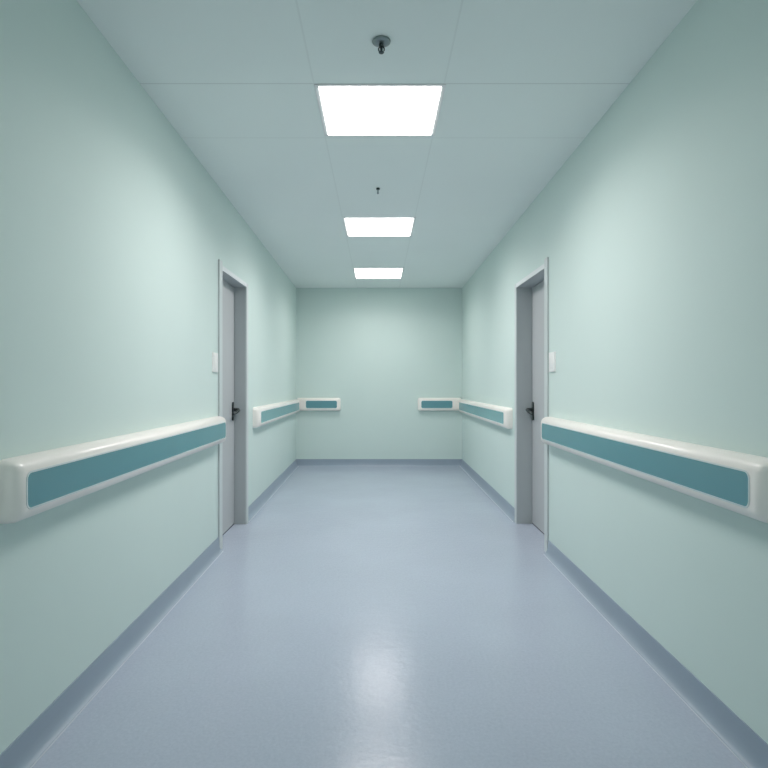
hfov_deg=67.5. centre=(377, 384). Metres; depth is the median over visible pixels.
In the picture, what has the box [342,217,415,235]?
recessed light
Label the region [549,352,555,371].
light switch
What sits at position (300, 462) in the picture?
baseboard
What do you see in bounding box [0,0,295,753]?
wall
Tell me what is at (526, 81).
ceiling
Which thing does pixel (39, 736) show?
baseboard
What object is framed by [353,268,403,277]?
recessed light
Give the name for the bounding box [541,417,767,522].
handrail
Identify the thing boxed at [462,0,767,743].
wall
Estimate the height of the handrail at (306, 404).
0.189 m
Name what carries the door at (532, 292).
in the wall at (653, 231)
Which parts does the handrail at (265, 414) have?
insert panel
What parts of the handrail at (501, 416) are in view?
insert panel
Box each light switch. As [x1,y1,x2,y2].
[212,352,217,371]
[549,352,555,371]
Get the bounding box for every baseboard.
[0,459,297,767]
[297,459,461,465]
[460,459,767,767]
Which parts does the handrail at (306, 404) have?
insert panel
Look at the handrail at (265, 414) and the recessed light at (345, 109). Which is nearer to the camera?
the recessed light at (345, 109)
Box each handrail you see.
[0,416,225,523]
[253,399,299,427]
[297,398,340,410]
[418,398,460,410]
[459,399,512,428]
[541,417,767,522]
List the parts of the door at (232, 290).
lever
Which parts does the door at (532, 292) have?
lever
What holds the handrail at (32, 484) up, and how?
attached to the wall at (114, 234)
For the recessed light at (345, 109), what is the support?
in the ceiling
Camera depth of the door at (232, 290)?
4.80 m
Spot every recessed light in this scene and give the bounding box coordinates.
[314,84,445,135]
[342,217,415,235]
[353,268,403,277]
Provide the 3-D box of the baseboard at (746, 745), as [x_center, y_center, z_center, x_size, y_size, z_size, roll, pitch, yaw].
[1.165,1.132,2.905,0.040,0.098,11.010,0,0,0]
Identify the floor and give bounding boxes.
[32,466,745,767]
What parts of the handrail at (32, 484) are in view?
insert panel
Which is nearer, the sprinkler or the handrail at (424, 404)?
the sprinkler
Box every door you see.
[218,259,247,548]
[515,257,548,551]
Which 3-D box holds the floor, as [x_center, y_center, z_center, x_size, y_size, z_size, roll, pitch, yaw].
[0.000,1.241,2.905,3.800,0.120,11.610,0,0,0]
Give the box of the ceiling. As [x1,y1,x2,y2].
[76,0,696,287]
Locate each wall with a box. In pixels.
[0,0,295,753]
[296,288,461,458]
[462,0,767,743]
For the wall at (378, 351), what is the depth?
8.41 m
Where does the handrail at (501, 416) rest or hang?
attached to the wall at (653, 231)
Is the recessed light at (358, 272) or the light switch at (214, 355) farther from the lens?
the recessed light at (358, 272)
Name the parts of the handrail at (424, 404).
insert panel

